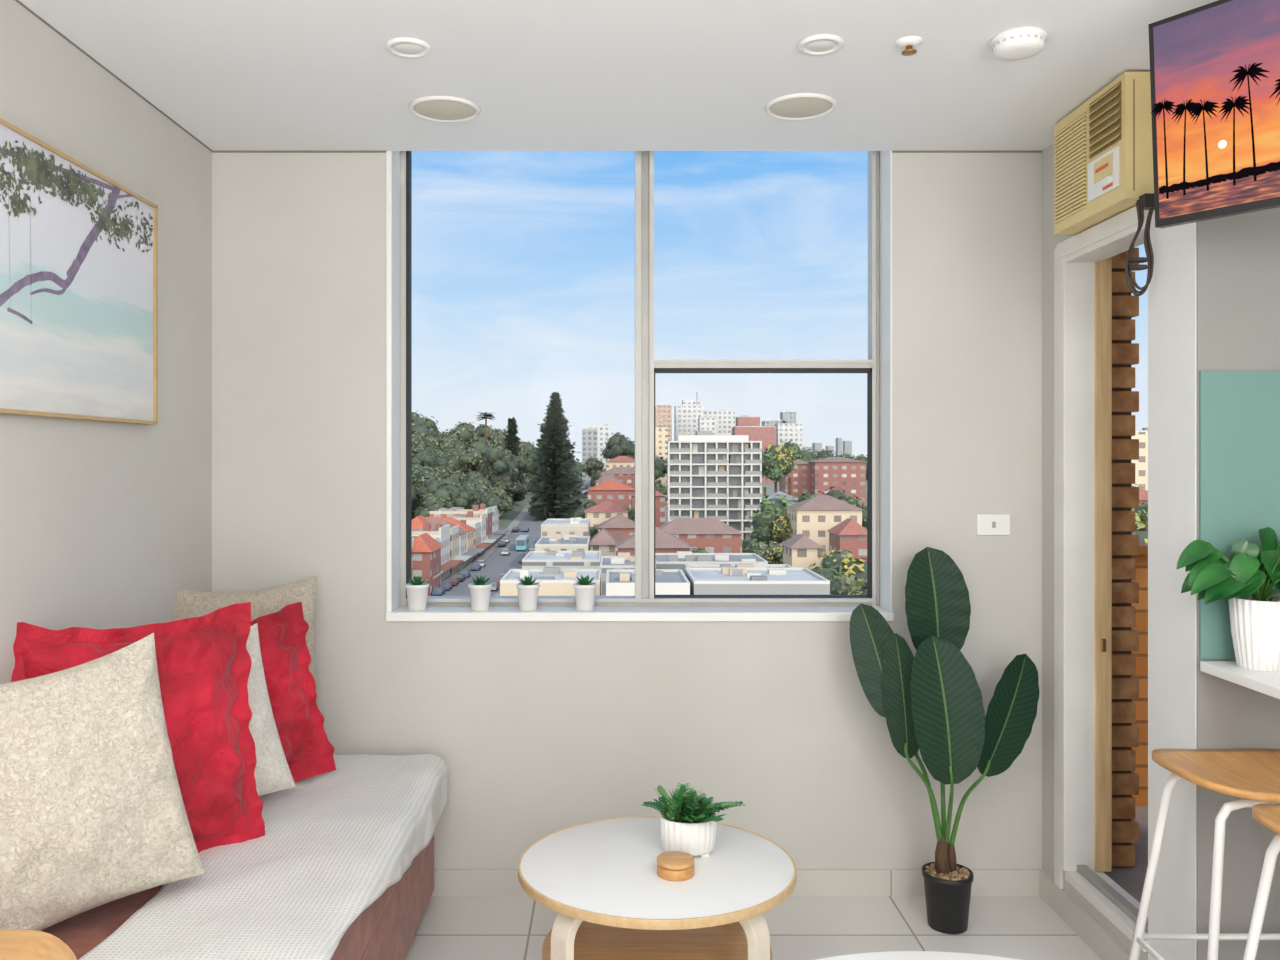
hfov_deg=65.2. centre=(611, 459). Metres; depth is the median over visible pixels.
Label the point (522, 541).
bus
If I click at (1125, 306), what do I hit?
brick pier
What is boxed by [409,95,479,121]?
ceiling speaker
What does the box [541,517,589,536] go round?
commercial building
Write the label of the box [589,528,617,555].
house
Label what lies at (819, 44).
recessed light
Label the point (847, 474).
apartment
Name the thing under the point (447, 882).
baseboard
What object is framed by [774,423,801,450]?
tower block
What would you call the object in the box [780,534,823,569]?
house
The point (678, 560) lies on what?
commercial building
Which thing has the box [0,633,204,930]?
cushion
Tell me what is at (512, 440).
pine
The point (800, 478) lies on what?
apartment
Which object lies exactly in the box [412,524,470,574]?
shop
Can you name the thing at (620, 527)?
house
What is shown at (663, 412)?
tower block
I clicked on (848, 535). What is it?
house
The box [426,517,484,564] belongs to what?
shop
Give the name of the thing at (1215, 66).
television
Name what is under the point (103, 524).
wall
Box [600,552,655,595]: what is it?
commercial building
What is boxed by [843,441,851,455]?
tower block
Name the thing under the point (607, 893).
coffee table
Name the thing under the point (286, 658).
cushion
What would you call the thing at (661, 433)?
tower block
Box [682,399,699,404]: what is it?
tower block
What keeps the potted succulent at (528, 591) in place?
on the trim at (395, 612)
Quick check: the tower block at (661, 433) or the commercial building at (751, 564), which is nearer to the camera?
the commercial building at (751, 564)
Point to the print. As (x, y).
(79, 248)
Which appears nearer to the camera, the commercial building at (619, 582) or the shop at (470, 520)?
the commercial building at (619, 582)
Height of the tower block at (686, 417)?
45.607 m
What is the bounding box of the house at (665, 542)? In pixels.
[615,527,691,555]
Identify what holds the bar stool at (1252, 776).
on the floor at (450, 927)
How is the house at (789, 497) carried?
on the ground
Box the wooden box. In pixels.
[657,851,693,881]
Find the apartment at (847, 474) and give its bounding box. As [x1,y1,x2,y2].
[808,457,865,505]
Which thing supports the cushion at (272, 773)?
on the sofa
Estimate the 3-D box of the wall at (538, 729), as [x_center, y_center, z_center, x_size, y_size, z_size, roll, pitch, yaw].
[0.087,0.080,3.390,2.806,2.900,0.200,0,0,0]
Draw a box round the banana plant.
[849,547,1039,933]
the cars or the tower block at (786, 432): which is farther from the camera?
the tower block at (786, 432)
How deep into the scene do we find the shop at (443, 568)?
210.18 m
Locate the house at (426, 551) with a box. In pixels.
[412,533,442,595]
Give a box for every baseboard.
[432,869,1042,895]
[1039,870,1129,959]
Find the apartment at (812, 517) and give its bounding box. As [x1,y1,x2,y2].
[786,495,862,560]
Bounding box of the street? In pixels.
[433,478,590,595]
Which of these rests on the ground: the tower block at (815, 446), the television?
the tower block at (815, 446)
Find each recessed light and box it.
[386,37,430,57]
[798,34,843,55]
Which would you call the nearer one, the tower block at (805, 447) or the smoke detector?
the smoke detector
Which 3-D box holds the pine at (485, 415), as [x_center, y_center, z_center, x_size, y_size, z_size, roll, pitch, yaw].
[-47.989,-3.611,380.235,8.743,29.258,8.115,0,0,0]
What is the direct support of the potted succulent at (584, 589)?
on the trim at (395, 612)
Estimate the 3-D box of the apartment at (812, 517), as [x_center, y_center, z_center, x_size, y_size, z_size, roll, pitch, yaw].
[46.763,17.590,221.000,14.975,19.680,13.000,0,0,0]
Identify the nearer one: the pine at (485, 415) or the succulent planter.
the succulent planter
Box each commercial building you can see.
[500,567,600,595]
[522,550,600,568]
[535,534,589,550]
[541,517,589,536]
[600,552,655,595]
[606,569,689,595]
[655,551,767,573]
[685,563,791,566]
[685,567,829,594]
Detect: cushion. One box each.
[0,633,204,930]
[11,602,264,852]
[174,576,318,707]
[246,623,295,795]
[250,602,335,782]
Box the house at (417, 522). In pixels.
[412,515,432,529]
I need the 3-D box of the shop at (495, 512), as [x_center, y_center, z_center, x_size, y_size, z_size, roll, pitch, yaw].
[-40.605,21.047,294.774,19.000,16.766,12.056,0,0,0]
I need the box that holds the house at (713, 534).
[657,518,743,552]
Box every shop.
[412,523,462,581]
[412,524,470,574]
[412,536,452,571]
[412,538,427,582]
[425,511,496,552]
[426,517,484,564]
[426,520,478,569]
[430,505,502,538]
[438,504,508,533]
[460,520,491,558]
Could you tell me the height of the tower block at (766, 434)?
33.177 m
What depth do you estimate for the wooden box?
2.41 m
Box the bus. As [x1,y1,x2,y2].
[516,535,528,551]
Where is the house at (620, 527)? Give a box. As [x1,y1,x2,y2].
[598,514,634,555]
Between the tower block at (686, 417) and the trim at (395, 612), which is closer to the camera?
the trim at (395, 612)
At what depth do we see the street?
259.26 m
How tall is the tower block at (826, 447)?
32.162 m
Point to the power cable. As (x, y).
(1146, 201)
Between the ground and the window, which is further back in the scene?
the ground
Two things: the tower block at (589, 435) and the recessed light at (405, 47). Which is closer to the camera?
the recessed light at (405, 47)
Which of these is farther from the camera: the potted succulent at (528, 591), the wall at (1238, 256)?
the potted succulent at (528, 591)
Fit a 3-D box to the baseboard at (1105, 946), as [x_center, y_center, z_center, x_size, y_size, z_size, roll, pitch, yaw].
[1.408,1.387,2.849,0.014,0.085,0.858,0,0,0]
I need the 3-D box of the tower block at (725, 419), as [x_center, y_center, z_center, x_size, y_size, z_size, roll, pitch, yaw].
[70.620,-12.099,669.000,21.120,42.613,18.000,0,0,0]
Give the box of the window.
[400,151,879,605]
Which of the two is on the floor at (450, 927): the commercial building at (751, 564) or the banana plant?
the banana plant
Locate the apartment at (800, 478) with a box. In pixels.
[779,459,809,498]
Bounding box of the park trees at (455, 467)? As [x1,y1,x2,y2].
[412,412,538,518]
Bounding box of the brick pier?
[1112,248,1138,866]
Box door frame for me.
[1054,206,1148,951]
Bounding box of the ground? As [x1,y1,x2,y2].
[412,463,866,578]
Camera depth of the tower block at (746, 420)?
600.00 m
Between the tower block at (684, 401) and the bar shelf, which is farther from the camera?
the tower block at (684, 401)
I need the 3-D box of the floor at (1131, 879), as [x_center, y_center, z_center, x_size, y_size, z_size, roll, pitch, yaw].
[2.445,1.430,3.245,1.910,0.200,1.410,0,0,0]
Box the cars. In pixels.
[432,476,590,595]
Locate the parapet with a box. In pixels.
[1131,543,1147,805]
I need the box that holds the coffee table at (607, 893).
[518,816,796,959]
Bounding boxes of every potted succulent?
[405,575,428,610]
[468,575,492,610]
[516,575,540,610]
[573,575,596,610]
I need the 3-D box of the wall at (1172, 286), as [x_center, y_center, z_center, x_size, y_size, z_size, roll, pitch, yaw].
[1.465,0.206,2.857,0.100,2.447,0.865,0,0,0]
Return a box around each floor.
[405,896,1100,959]
[1104,806,1147,902]
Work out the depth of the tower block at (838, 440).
1800.04 m
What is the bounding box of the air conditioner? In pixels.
[1054,72,1153,234]
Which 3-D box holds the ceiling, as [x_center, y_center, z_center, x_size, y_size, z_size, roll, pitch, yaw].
[0.867,-1.087,0.045,4.666,0.140,6.490,0,0,0]
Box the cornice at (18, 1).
[15,0,1041,152]
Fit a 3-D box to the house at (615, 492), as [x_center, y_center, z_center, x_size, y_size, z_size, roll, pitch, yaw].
[-0.330,15.290,336.500,16.180,16.781,14.000,0,0,0]
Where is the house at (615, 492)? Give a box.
[587,481,634,508]
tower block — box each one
[582,427,596,481]
[590,425,610,469]
[655,404,671,440]
[655,426,667,460]
[674,405,702,440]
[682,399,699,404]
[698,417,715,434]
[703,410,734,434]
[732,426,775,482]
[736,415,759,425]
[762,420,784,425]
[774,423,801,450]
[780,411,795,422]
[802,446,811,451]
[812,442,821,455]
[825,446,833,453]
[836,438,841,456]
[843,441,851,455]
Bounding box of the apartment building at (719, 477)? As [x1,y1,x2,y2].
[665,431,761,546]
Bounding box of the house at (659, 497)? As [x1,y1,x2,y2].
[630,490,664,526]
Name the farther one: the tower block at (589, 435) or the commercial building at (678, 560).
the tower block at (589, 435)
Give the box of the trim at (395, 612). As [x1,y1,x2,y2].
[386,151,893,621]
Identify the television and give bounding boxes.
[1148,0,1279,227]
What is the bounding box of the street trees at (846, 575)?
[572,432,1147,594]
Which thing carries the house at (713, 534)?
on the ground
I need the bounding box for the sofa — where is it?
[41,835,433,959]
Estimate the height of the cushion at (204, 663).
0.601 m
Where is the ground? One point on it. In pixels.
(506, 519)
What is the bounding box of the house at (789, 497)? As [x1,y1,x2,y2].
[762,491,797,505]
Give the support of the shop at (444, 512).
on the ground
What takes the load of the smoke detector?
attached to the ceiling
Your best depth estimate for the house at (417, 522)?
236.87 m
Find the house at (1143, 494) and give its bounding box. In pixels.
[1131,485,1147,508]
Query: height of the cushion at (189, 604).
0.549 m
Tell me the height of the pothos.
0.327 m
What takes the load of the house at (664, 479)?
on the ground
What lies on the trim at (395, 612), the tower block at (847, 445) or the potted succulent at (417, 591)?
the potted succulent at (417, 591)
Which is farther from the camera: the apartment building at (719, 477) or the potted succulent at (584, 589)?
the apartment building at (719, 477)
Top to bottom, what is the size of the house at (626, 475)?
16.266 m
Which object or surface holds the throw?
on the sofa
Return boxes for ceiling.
[19,0,1217,150]
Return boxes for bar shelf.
[1200,661,1279,698]
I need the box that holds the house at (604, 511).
[584,501,629,531]
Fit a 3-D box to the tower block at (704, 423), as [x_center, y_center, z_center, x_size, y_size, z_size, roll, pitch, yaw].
[57.600,-7.153,608.000,9.600,38.054,16.000,0,0,0]
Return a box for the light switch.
[976,514,1009,534]
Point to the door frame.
(1083, 261)
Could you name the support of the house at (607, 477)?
on the ground
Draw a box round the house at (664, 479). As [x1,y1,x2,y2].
[655,455,666,502]
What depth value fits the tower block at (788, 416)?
639.95 m
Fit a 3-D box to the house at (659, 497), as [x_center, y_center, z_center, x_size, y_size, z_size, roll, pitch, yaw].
[11.315,16.434,316.500,11.230,16.547,14.000,0,0,0]
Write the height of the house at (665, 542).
14.650 m
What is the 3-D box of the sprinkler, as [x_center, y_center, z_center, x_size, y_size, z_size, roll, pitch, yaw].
[0.722,-1.002,2.430,0.064,0.030,0.064,0,0,0]
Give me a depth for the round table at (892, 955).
1.43 m
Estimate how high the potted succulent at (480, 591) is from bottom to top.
0.117 m
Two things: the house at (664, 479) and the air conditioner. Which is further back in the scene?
the house at (664, 479)
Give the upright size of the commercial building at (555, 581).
13.977 m
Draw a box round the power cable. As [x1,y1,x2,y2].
[1125,193,1154,295]
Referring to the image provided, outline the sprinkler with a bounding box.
[895,36,922,55]
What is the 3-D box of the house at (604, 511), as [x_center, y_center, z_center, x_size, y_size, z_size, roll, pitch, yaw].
[-1.568,18.806,291.500,13.255,13.972,14.000,0,0,0]
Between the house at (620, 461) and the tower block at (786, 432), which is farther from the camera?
the tower block at (786, 432)
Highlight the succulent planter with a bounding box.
[641,783,744,856]
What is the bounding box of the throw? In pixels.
[79,754,447,959]
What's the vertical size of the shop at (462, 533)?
14.969 m
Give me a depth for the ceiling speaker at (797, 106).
2.86 m
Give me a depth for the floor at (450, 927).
3.05 m
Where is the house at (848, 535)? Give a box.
[827,518,866,561]
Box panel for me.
[1199,371,1279,658]
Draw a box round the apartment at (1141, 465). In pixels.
[1131,428,1147,490]
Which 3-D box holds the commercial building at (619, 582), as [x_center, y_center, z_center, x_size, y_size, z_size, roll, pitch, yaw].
[4.032,20.345,119.000,9.408,14.170,14.000,0,0,0]
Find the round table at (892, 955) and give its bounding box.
[815,951,1020,959]
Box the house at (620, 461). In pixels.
[606,456,634,470]
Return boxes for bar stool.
[1129,749,1279,959]
[1243,803,1279,959]
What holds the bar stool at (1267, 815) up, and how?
on the floor at (450, 927)
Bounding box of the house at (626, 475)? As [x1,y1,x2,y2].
[599,467,634,491]
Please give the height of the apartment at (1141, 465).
34.945 m
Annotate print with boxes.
[0,118,157,424]
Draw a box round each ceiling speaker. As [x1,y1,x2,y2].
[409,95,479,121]
[765,93,836,119]
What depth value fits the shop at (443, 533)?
218.16 m
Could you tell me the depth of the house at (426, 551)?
190.65 m
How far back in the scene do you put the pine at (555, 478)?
326.53 m
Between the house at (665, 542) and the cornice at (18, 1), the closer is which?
the cornice at (18, 1)
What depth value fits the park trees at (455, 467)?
341.62 m
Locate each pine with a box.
[476,412,496,443]
[502,417,527,504]
[523,391,586,520]
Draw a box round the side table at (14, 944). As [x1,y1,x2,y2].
[0,930,76,959]
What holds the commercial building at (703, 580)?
on the ground
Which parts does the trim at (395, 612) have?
window sill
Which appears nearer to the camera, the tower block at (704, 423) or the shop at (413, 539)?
the shop at (413, 539)
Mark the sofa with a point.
(386, 929)
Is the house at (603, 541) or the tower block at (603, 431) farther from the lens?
the tower block at (603, 431)
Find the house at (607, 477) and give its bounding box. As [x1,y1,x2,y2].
[595,474,620,484]
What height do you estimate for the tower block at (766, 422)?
35.970 m
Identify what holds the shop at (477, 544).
on the ground
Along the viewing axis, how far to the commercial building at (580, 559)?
162.64 m
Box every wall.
[0,0,211,683]
[212,152,1041,868]
[1042,143,1195,959]
[1196,207,1279,959]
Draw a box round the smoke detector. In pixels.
[990,27,1047,60]
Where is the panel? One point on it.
(1239, 411)
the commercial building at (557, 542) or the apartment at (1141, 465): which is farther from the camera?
the apartment at (1141, 465)
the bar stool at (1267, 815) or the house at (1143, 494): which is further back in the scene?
the house at (1143, 494)
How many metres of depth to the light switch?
3.28 m
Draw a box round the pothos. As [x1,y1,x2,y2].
[1176,527,1279,671]

